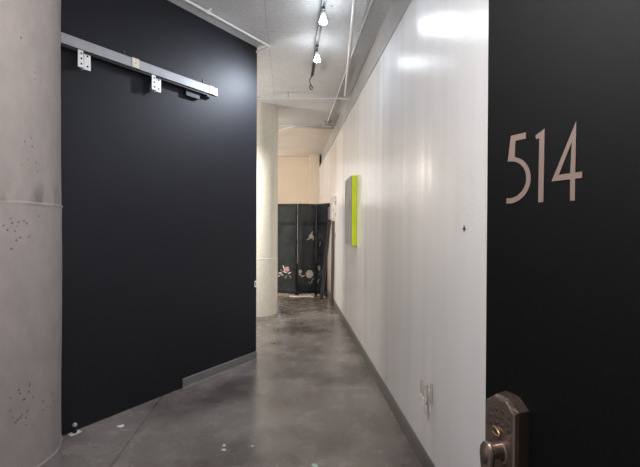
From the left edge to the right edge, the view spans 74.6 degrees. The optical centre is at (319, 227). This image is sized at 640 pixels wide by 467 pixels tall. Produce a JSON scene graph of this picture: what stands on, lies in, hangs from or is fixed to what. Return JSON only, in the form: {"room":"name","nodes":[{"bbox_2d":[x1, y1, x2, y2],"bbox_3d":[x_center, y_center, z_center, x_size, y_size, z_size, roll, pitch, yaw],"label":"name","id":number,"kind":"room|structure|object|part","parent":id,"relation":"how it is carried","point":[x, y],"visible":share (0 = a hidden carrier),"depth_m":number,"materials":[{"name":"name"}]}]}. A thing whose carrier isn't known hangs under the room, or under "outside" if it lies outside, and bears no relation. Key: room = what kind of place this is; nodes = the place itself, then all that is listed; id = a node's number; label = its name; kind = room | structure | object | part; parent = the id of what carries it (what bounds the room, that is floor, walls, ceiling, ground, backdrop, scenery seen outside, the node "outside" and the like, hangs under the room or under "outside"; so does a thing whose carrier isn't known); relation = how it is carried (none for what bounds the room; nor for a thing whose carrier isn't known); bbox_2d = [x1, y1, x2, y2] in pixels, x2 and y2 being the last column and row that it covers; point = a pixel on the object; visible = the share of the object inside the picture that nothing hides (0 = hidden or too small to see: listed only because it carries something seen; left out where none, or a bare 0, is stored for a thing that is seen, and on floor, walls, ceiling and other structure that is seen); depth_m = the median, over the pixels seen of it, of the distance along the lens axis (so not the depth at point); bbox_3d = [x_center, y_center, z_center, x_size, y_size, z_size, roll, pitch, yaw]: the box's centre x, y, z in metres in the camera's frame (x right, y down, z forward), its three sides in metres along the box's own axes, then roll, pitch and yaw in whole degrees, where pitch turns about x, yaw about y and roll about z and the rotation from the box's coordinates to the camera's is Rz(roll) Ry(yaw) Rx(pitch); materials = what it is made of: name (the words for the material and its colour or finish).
{"room":"apartment entry hallway","nodes":[
{"label":"apartment entry hallway","id":0,"kind":"room"},
{"bbox_2d":[61,0,256,435],"bbox_3d":[-1.653,-0.236,2.838,0.120,3.170,3.516,1,1,33],"label":"wall","id":1,"kind":"structure","parent":0,"point":[159,190],"depth_m":3.26,"materials":[{"name":"black paint"}]},
{"bbox_2d":[61,32,217,99],"bbox_3d":[-1.684,-1.161,2.603,0.068,0.230,2.755,1,1,33],"label":"sliding door rail","id":2,"kind":"object","parent":1,"relation":"attached to","point":[86,51],"visible":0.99,"depth_m":3.06,"materials":[{"name":"metal"}]},
{"bbox_3d":[-1.581,-1.107,2.759,0.033,0.113,0.034,1,1,33],"label":"hanger plate","id":3,"kind":"part","parent":2,"relation":"part of","materials":[{"name":"white metal"}]},
{"bbox_3d":[-1.561,-1.104,2.804,0.033,0.113,0.042,1,1,33],"label":"hanger plate","id":4,"kind":"part","parent":2,"relation":"part of","materials":[{"name":"white metal"}]},
{"bbox_3d":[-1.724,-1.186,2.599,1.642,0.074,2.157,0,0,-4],"label":"plate","id":5,"kind":"part","parent":2,"relation":"part of","materials":[{"name":"metal"}]},
{"bbox_3d":[-1.283,-1.110,3.218,0.033,0.113,0.034,1,1,33],"label":"hanger plate","id":6,"kind":"part","parent":2,"relation":"part of","materials":[{"name":"white metal"}]},
{"bbox_3d":[-1.264,-1.106,3.263,0.033,0.113,0.042,1,1,33],"label":"hanger plate","id":7,"kind":"part","parent":2,"relation":"part of","materials":[{"name":"white metal"}]},
{"bbox_2d":[182,351,256,387],"bbox_3d":[-0.898,1.305,3.904,0.014,0.078,0.921,1,1,33],"label":"baseboard","id":8,"kind":"structure","parent":1,"relation":"attached to","point":[198,377],"depth_m":3.84,"materials":[{"name":"grey plastic"}]},
{"bbox_2d":[62,293,421,466],"bbox_3d":[-0.977,1.400,4.251,7.700,0.120,13.800,0,0,-4],"label":"floor","id":9,"kind":"structure","parent":0,"point":[309,396],"depth_m":3.00,"materials":[{"name":"concrete"}]},
{"bbox_2d":[0,0,62,466],"bbox_3d":[-1.417,-0.226,1.740,0.596,3.170,0.599,0,0,-4],"label":"concrete column","id":10,"kind":"structure","parent":9,"relation":"on","point":[31,206],"depth_m":1.65,"materials":[{"name":"grey concrete"}]},
{"bbox_2d":[68,423,81,435],"bbox_3d":[-1.609,1.316,2.755,0.040,0.069,0.070,1,1,33],"label":"floor guide","id":11,"kind":"object","parent":9,"relation":"on","point":[74,425],"visible":1,"depth_m":2.74,"materials":[{"name":"white metal"}]},
{"bbox_3d":[-1.609,1.323,2.755,0.028,0.046,0.028,0,0,-4],"label":"post","id":12,"kind":"part","parent":11,"relation":"part of","materials":[{"name":"metal"}]},
{"bbox_2d":[256,102,277,316],"bbox_3d":[-0.944,-0.263,6.490,0.584,3.170,0.586,0,0,-4],"label":"concrete column","id":13,"kind":"structure","parent":9,"relation":"on","point":[267,114],"depth_m":6.25,"materials":[{"name":"white concrete"}]},
{"bbox_2d":[277,203,327,297],"bbox_3d":[-0.320,0.425,8.172,1.075,1.770,0.274,0,1,20],"label":"folding screen","id":14,"kind":"object","parent":9,"relation":"on","point":[302,228],"visible":0.94,"depth_m":8.14,"materials":[{"name":"grey paint"}]},
{"bbox_3d":[-0.651,0.424,8.173,0.444,1.770,0.024,0,1,23],"label":"panel frame","id":15,"kind":"part","parent":14,"relation":"part of","materials":[{"name":"black paint"}]},
{"bbox_3d":[-0.650,0.414,8.175,0.444,1.690,0.016,0,1,23],"label":"screen panel","id":16,"kind":"part","parent":14,"relation":"part of","materials":[{"name":"grey paint"}]},
{"bbox_3d":[-0.259,0.426,8.152,0.388,1.770,0.024,0,1,-20],"label":"panel frame","id":17,"kind":"part","parent":14,"relation":"part of","materials":[{"name":"black paint"}]},
{"bbox_3d":[-0.259,0.416,8.154,0.388,1.690,0.016,0,1,-20],"label":"screen panel","id":18,"kind":"part","parent":14,"relation":"part of","materials":[{"name":"grey paint"}]},
{"bbox_3d":[0.032,0.428,8.044,0.024,1.770,0.405,0,1,-31],"label":"panel frame","id":19,"kind":"part","parent":14,"relation":"part of","materials":[{"name":"black paint"}]},
{"bbox_3d":[0.034,0.418,8.045,0.016,1.690,0.405,0,1,-31],"label":"screen panel","id":20,"kind":"part","parent":14,"relation":"part of","materials":[{"name":"grey paint"}]},
{"bbox_2d":[320,219,330,299],"bbox_3d":[0.099,0.581,7.574,0.225,1.455,0.044,0,1,26],"label":"plank","id":21,"kind":"object","parent":9,"relation":"on","point":[329,221],"visible":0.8,"depth_m":7.56,"materials":[{"name":"wood"}]},
{"bbox_2d":[330,221,334,305],"bbox_3d":[0.213,0.603,7.081,0.066,1.423,0.037,1,1,38],"label":"plank","id":22,"kind":"object","parent":9,"relation":"on","point":[333,222],"visible":0.99,"depth_m":7.07,"materials":[{"name":"wood"}]},
{"bbox_2d":[168,0,392,156],"bbox_3d":[-0.962,-1.912,4.223,7.700,0.235,13.800,0,0,-4],"label":"ceiling","id":23,"kind":"structure","parent":0,"point":[290,27],"depth_m":4.33,"materials":[{"name":"concrete"}]},
{"bbox_2d":[184,0,269,52],"bbox_3d":[-1.067,-1.794,3.310,0.174,0.056,2.116,1,1,29],"label":"conduit","id":24,"kind":"object","parent":23,"relation":"attached to","point":[207,11],"visible":1,"depth_m":3.70,"materials":[{"name":"white metal"}]},
{"bbox_2d":[278,125,321,125],"bbox_3d":[-0.864,-1.848,7.583,1.802,0.020,0.023,0,0,-2],"label":"conduit","id":25,"kind":"object","parent":23,"relation":"attached to","point":[278,125],"visible":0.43,"depth_m":7.59,"materials":[{"name":"grey metal"}]},
{"bbox_2d":[278,124,323,129],"bbox_3d":[-0.689,-1.793,7.526,1.549,0.059,0.190,0,0,9],"label":"conduit","id":26,"kind":"object","parent":23,"relation":"attached to","point":[304,124],"visible":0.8,"depth_m":7.38,"materials":[{"name":"grey metal"}]},
{"bbox_2d":[257,92,349,99],"bbox_3d":[-0.810,-1.790,5.684,2.427,0.102,0.045,0,0,-2],"label":"pipe","id":27,"kind":"object","parent":23,"relation":"hanging from","point":[287,97],"visible":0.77,"depth_m":5.70,"materials":[{"name":"grey metal"}]},
{"bbox_2d":[309,0,325,89],"bbox_3d":[0.061,-1.718,2.791,0.049,0.189,4.486,0,0,-4],"label":"track","id":28,"kind":"object","parent":23,"relation":"hanging from","point":[323,4],"visible":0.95,"depth_m":3.94,"materials":[{"name":"metal"}]},
{"bbox_2d":[314,46,319,61],"bbox_3d":[-0.028,-1.690,4.105,0.066,0.139,0.090,0,0,-4],"label":"track spotlight","id":29,"kind":"object","parent":28,"relation":"attached to","point":[317,59],"visible":1,"depth_m":4.09,"materials":[{"name":"metal"}]},
{"bbox_3d":[-0.028,-1.653,4.105,0.066,0.065,0.066,0,0,-4],"label":"bulb","id":30,"kind":"part","parent":29,"relation":"part of","materials":[{"name":"white glass"}]},
{"bbox_2d":[319,7,326,24],"bbox_3d":[0.027,-1.696,3.377,0.066,0.114,0.090,0,0,-4],"label":"track spotlight","id":31,"kind":"object","parent":28,"relation":"attached to","point":[323,21],"visible":1,"depth_m":3.36,"materials":[{"name":"metal"}]},
{"bbox_3d":[0.027,-1.672,3.377,0.066,0.065,0.066,0,0,-4],"label":"bulb","id":32,"kind":"part","parent":31,"relation":"part of","materials":[{"name":"white glass"}]},
{"bbox_2d":[324,121,330,126],"bbox_3d":[0.129,-1.810,7.375,0.130,0.081,0.130,0,0,-4],"label":"junction box","id":33,"kind":"object","parent":23,"relation":"attached to","point":[326,124],"visible":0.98,"depth_m":7.32,"materials":[{"name":"metal"}]},
{"bbox_2d":[344,0,356,96],"bbox_3d":[0.274,-1.774,3.415,0.040,0.087,4.423,0,0,2],"label":"pipe","id":34,"kind":"object","parent":23,"relation":"hanging from","point":[354,2],"visible":1,"depth_m":3.94,"materials":[{"name":"white metal"}]},
{"bbox_2d":[327,0,373,122],"bbox_3d":[0.383,-1.801,3.774,0.053,0.038,7.100,0,0,-4],"label":"conduit","id":35,"kind":"object","parent":23,"relation":"attached to","point":[360,33],"visible":0.82,"depth_m":4.08,"materials":[{"name":"grey metal"}]},
{"bbox_2d":[278,156,319,203],"bbox_3d":[-2.624,-0.307,10.907,5.400,3.170,0.150,0,0,-4],"label":"wall","id":36,"kind":"structure","parent":0,"point":[293,172],"depth_m":10.97,"materials":[{"name":"beige paint"}]},
{"bbox_2d":[309,154,318,203],"bbox_3d":[-0.153,-0.278,10.817,0.235,3.135,0.400,0,0,-4],"label":"wall pier","id":37,"kind":"object","parent":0,"point":[313,158],"visible":0.36,"depth_m":10.61,"materials":[{"name":"beige paint"}]},
{"bbox_2d":[320,0,408,163],"bbox_3d":[0.455,-1.657,5.505,0.070,0.355,11.060,0,0,-4],"label":"wall","id":38,"kind":"structure","parent":0,"point":[396,8],"depth_m":4.21,"materials":[{"name":"paint"}]},
{"bbox_2d":[319,0,488,466],"bbox_3d":[0.423,-0.072,5.517,0.120,2.815,11.060,0,0,-4],"label":"wall","id":39,"kind":"structure","parent":0,"point":[411,290],"depth_m":2.41,"materials":[{"name":"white matte paint"}]},
{"bbox_2d":[328,203,329,219],"bbox_3d":[0.160,-0.263,7.942,0.042,0.395,0.064,0,0,-4],"label":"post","id":40,"kind":"object","parent":39,"relation":"attached to","point":[328,203],"visible":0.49,"depth_m":7.91,"materials":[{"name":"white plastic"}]},
{"bbox_2d":[331,196,335,220],"bbox_3d":[0.230,-0.328,7.075,0.032,0.420,0.480,0,0,-4],"label":"board","id":41,"kind":"object","parent":39,"relation":"attached to","point":[333,201],"visible":1,"depth_m":6.99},
{"bbox_2d":[345,175,356,245],"bbox_3d":[0.368,-0.194,5.063,0.060,0.803,0.575,0,0,-4],"label":"painting","id":42,"kind":"object","parent":39,"relation":"attached to","point":[351,182],"visible":1,"depth_m":4.79,"materials":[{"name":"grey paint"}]},
{"bbox_2d":[319,0,411,167],"bbox_3d":[0.391,-1.478,5.502,0.056,0.022,11.060,0,0,-4],"label":"trim","id":43,"kind":"structure","parent":39,"relation":"attached to","point":[409,1],"depth_m":3.70,"materials":[{"name":"paint"}]},
{"bbox_2d":[328,290,434,466],"bbox_3d":[0.352,1.282,5.518,0.010,0.107,10.870,0,0,-4],"label":"baseboard","id":44,"kind":"structure","parent":39,"relation":"attached to","point":[420,452],"depth_m":3.09,"materials":[{"name":"grey plastic"}]},
{"bbox_2d":[419,378,431,418],"bbox_3d":[0.573,0.937,2.290,0.050,0.204,0.088,0,0,-4],"label":"plug adapter","id":45,"kind":"object","parent":39,"relation":"attached to","point":[423,394],"visible":1,"depth_m":2.28,"materials":[{"name":"white plastic"}]},
{"bbox_2d":[428,389,430,412],"bbox_3d":[0.595,0.946,2.312,0.010,0.115,0.075,0,0,-4],"label":"power outlet","id":46,"kind":"object","parent":39,"relation":"attached to","point":[429,404],"visible":0.4,"depth_m":2.29,"materials":[{"name":"white plastic"}]},
{"bbox_3d":[0.110,-0.203,-0.124,5.800,3.170,0.140,0,0,-4],"label":"wall","id":47,"kind":"structure","parent":0,"visible":0},
{"bbox_2d":[480,0,639,466],"bbox_3d":[0.518,0.313,0.442,0.116,2.108,0.920,0,1,-24],"label":"door","id":48,"kind":"structure","parent":47,"relation":"in","point":[563,281],"depth_m":0.71,"materials":[{"name":"black paint"}]},
{"bbox_3d":[0.320,0.457,0.786,0.036,0.116,0.033,0,1,-20],"label":"lever","id":49,"kind":"part","parent":48,"relation":"part of","materials":[{"name":"brown metal"}]},
{"bbox_3d":[0.353,0.412,0.799,0.033,0.189,0.075,0,1,-24],"label":"lock plate","id":50,"kind":"part","parent":48,"relation":"part of","materials":[{"name":"brown metal"}]}
]}

